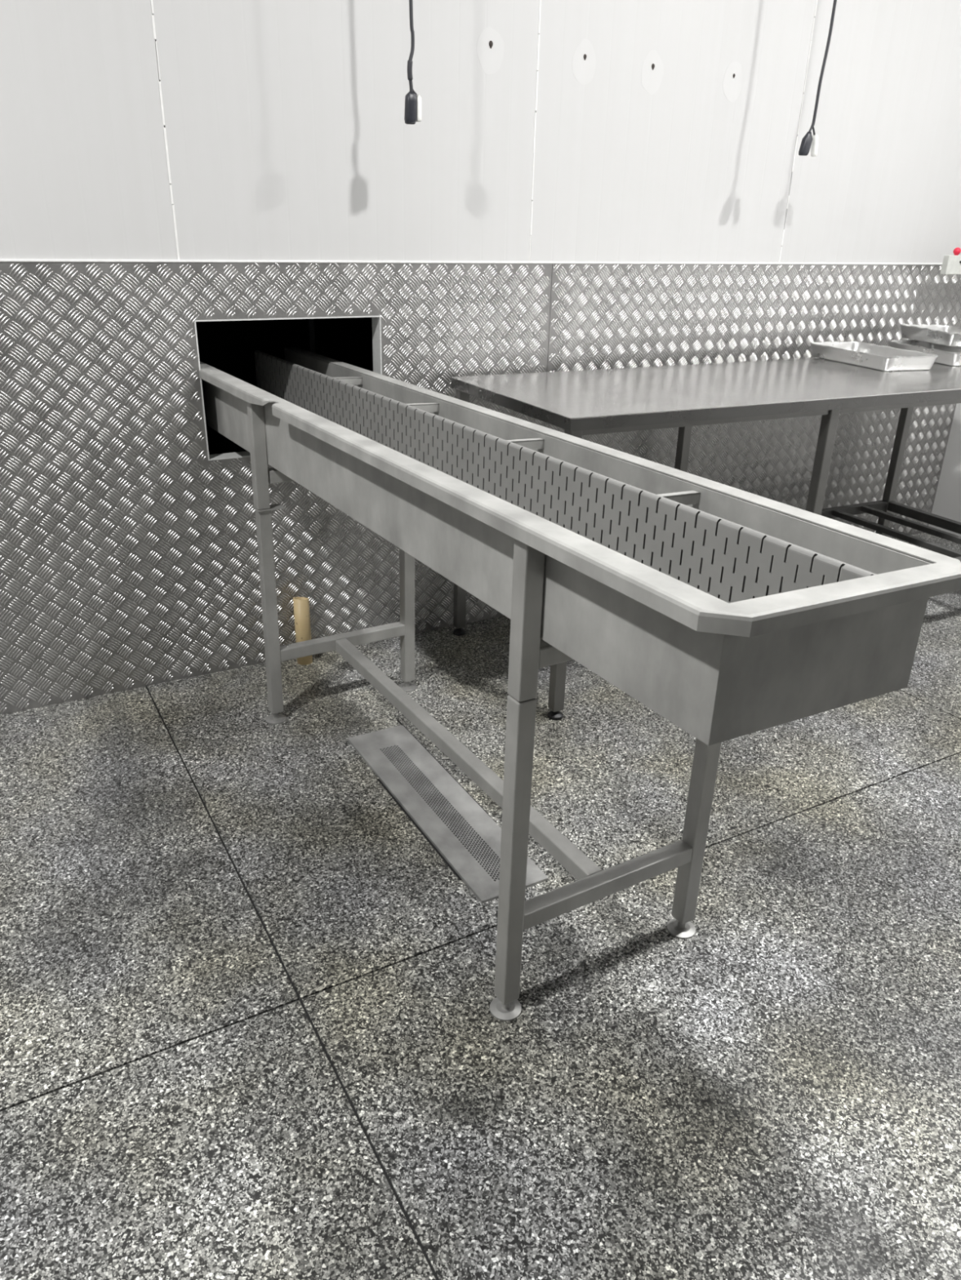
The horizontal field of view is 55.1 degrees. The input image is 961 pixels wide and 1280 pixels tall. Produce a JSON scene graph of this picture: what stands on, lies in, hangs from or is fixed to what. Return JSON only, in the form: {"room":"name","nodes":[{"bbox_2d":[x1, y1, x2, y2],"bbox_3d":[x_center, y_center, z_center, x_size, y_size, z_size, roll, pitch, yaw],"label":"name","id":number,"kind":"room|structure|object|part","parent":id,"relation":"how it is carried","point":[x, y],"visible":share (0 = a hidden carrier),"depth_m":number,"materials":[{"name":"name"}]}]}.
{"room":"food processing room","nodes":[
{"label":"food processing room","id":0,"kind":"room"},
{"bbox_2d":[195,317,373,454],"bbox_3d":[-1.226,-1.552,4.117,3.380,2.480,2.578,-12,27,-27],"label":"opening","id":1,"kind":"structure","parent":0,"point":[229,347],"depth_m":5.57,"materials":[{"name":"black"}]},
{"bbox_3d":[-0.710,-1.407,3.822,0.024,2.400,0.024,-12,27,-27],"label":"post","id":2,"kind":"part","parent":1,"relation":"part of","materials":[{"name":"black"}]},
{"bbox_2d":[0,532,960,1279],"bbox_3d":[0.928,1.988,-0.615,9.002,0.080,9.622,-12,27,-27],"label":"floor","id":3,"kind":"structure","parent":0,"point":[248,1028],"depth_m":1.95,"materials":[{"name":"stone"}]},
{"bbox_2d":[293,596,312,665],"bbox_3d":[-0.653,-0.037,3.387,0.057,0.262,0.057,-12,27,-27],"label":"pipe stub","id":4,"kind":"object","parent":3,"relation":"on","point":[300,604],"visible":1,"depth_m":3.35,"materials":[{"name":"beige plastic"}]},
{"bbox_2d":[347,719,548,903],"bbox_3d":[-0.138,0.449,2.642,0.206,0.009,0.923,-12,27,-27],"label":"floor drain","id":5,"kind":"object","parent":3,"relation":"on","point":[460,830],"visible":0.95,"depth_m":2.58,"materials":[{"name":"metal"}]},
{"bbox_2d":[199,346,960,1021],"bbox_3d":[-0.229,-0.114,2.600,0.559,1.065,2.903,-13,28,-28],"label":"conveyor","id":6,"kind":"object","parent":3,"relation":"on","point":[727,612],"visible":1,"depth_m":1.74,"materials":[{"name":"metal"}]},
{"bbox_3d":[-0.634,-0.396,2.762,0.084,0.003,0.050,-13,28,-28],"label":"adjusting plate","id":7,"kind":"part","parent":6,"relation":"part of","materials":[{"name":"metal"}]},
{"bbox_3d":[-0.661,-0.080,2.892,0.048,0.685,0.040,-13,28,-28],"label":"leg","id":8,"kind":"part","parent":6,"relation":"part of","materials":[{"name":"metal"}]},
{"bbox_3d":[-0.248,-0.173,3.122,0.044,0.685,0.040,-13,28,-28],"label":"leg","id":9,"kind":"part","parent":6,"relation":"part of","materials":[{"name":"metal"}]},
{"bbox_3d":[0.064,0.424,1.786,0.044,0.706,0.040,-13,28,-28],"label":"leg","id":10,"kind":"part","parent":6,"relation":"part of","materials":[{"name":"metal"}]},
{"bbox_2d":[201,347,932,746],"bbox_3d":[-0.228,-0.481,2.459,0.522,0.270,2.868,-12,27,-27],"label":"tub","id":11,"kind":"object","parent":6,"relation":"in","point":[620,569],"depth_m":1.65,"materials":[{"name":"metal"}]},
{"bbox_3d":[0.484,0.329,2.018,0.044,0.706,0.040,-13,28,-28],"label":"leg","id":12,"kind":"part","parent":6,"relation":"part of","materials":[{"name":"metal"}]},
{"bbox_2d":[450,358,960,719],"bbox_3d":[1.176,-0.540,3.700,2.480,1.002,0.825,-10,27,-24],"label":"work table","id":13,"kind":"object","parent":3,"relation":"on","point":[683,397],"visible":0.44,"depth_m":3.23,"materials":[{"name":"metal"}]},
{"bbox_3d":[-0.074,-0.495,3.503,0.040,0.968,0.040,-10,27,-24],"label":"leg","id":14,"kind":"part","parent":13,"relation":"part of","materials":[{"name":"metal"}]},
{"bbox_3d":[0.263,-0.211,2.888,0.040,0.968,0.040,-10,27,-24],"label":"leg","id":15,"kind":"part","parent":13,"relation":"part of","materials":[{"name":"metal"}]},
{"bbox_3d":[0.847,-0.664,3.928,0.040,0.968,0.040,-10,27,-24],"label":"leg","id":16,"kind":"part","parent":13,"relation":"part of","materials":[{"name":"metal"}]},
{"bbox_3d":[1.169,-0.965,3.499,2.340,0.054,0.781,-10,27,-24],"label":"frame","id":17,"kind":"part","parent":13,"relation":"part of","materials":[{"name":"metal"}]},
{"bbox_3d":[1.183,-0.380,3.313,0.040,0.968,0.040,-10,27,-24],"label":"leg","id":18,"kind":"part","parent":13,"relation":"part of","materials":[{"name":"metal"}]},
{"bbox_3d":[1.428,-0.563,4.294,1.268,0.042,0.038,-10,27,-24],"label":"shelf rail","id":19,"kind":"part","parent":13,"relation":"part of","materials":[{"name":"metal"}]},
{"bbox_2d":[809,341,937,371],"bbox_3d":[1.661,-1.212,3.925,0.276,0.061,0.508,-7,26,-18],"label":"foil tray","id":20,"kind":"object","parent":13,"relation":"on","point":[881,357],"visible":1,"depth_m":3.87,"materials":[{"name":"metal"}]},
{"bbox_3d":[2.020,-0.880,4.470,0.040,0.968,0.040,-10,27,-24],"label":"leg","id":21,"kind":"part","parent":13,"relation":"part of","materials":[{"name":"metal"}]},
{"bbox_3d":[2.183,-0.528,4.257,0.036,0.042,0.716,-10,27,-24],"label":"shelf rail","id":22,"kind":"part","parent":13,"relation":"part of","materials":[{"name":"metal"}]},
{"bbox_2d":[888,339,960,366],"bbox_3d":[2.055,-1.280,4.098,0.267,0.059,0.466,-5,25,-13],"label":"foil tray","id":23,"kind":"object","parent":13,"relation":"on","point":[947,355],"visible":0.67,"depth_m":4.10,"materials":[{"name":"metal"}]},
{"bbox_2d":[899,324,960,346],"bbox_3d":[2.129,-1.386,4.189,0.277,0.062,0.408,-2,24,-10],"label":"foil tray","id":24,"kind":"object","parent":23,"relation":"on","point":[947,335],"visible":1,"depth_m":4.18,"materials":[{"name":"metal"}]},
{"bbox_2d":[0,0,960,715],"bbox_3d":[-1.361,-1.456,2.408,8.882,3.620,0.070,-12,27,-27],"label":"wall","id":25,"kind":"structure","parent":0,"point":[579,184],"depth_m":3.15,"materials":[{"name":"silver metal"}]},
{"bbox_3d":[-1.440,-2.051,2.055,1.250,2.250,0.012,-12,27,-27],"label":"wall panel","id":26,"kind":"part","parent":25,"relation":"part of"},
{"bbox_3d":[-0.346,-2.279,2.623,1.250,2.250,0.012,-12,27,-27],"label":"wall panel","id":27,"kind":"part","parent":25,"relation":"part of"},
{"bbox_3d":[0.748,-2.508,3.191,1.250,2.250,0.012,-12,27,-27],"label":"wall panel","id":28,"kind":"part","parent":25,"relation":"part of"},
{"bbox_3d":[1.842,-2.737,3.759,1.250,2.250,0.012,-12,27,-27],"label":"wall panel","id":29,"kind":"part","parent":25,"relation":"part of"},
{"bbox_2d":[940,247,960,274],"bbox_3d":[2.360,-1.787,4.342,0.516,0.116,0.038,-12,27,-27],"label":"control box","id":30,"kind":"object","parent":25,"relation":"attached to","point":[951,264],"visible":1,"depth_m":4.24,"materials":[{"name":"white plastic"}]},
{"bbox_2d":[928,403,960,536],"bbox_3d":[4.857,-0.526,0.675,0.060,3.620,9.562,-12,27,-27],"label":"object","id":31,"kind":"structure","parent":0,"point":[947,501],"depth_m":4.95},
{"bbox_3d":[1.010,-1.376,-2.128,9.002,0.060,9.622,-12,27,-27],"label":"ceiling","id":32,"kind":"structure","parent":0,"visible":0},
{"bbox_2d":[404,0,422,124],"bbox_3d":[-0.181,-2.383,2.372,0.052,1.848,0.026,-12,27,-27],"label":"hanging cable","id":33,"kind":"object","parent":32,"relation":"hanging from","point":[412,111],"visible":1,"depth_m":2.71,"materials":[{"name":"black plastic"}]},
{"bbox_3d":[-0.185,-2.417,2.354,0.022,1.772,0.010,-12,27,-27],"label":"cord","id":34,"kind":"part","parent":33,"relation":"part of","materials":[{"name":"black rubber"}]},
{"bbox_2d":[798,0,836,156],"bbox_3d":[1.264,-2.684,3.122,0.084,1.850,0.026,-12,27,-27],"label":"hanging cable","id":35,"kind":"object","parent":32,"relation":"hanging from","point":[807,140],"visible":1,"depth_m":3.46,"materials":[{"name":"black plastic"}]},
{"bbox_3d":[1.277,-2.730,3.109,0.035,1.754,0.011,-12,27,-27],"label":"cord","id":36,"kind":"part","parent":35,"relation":"part of","materials":[{"name":"black rubber"}]}
]}

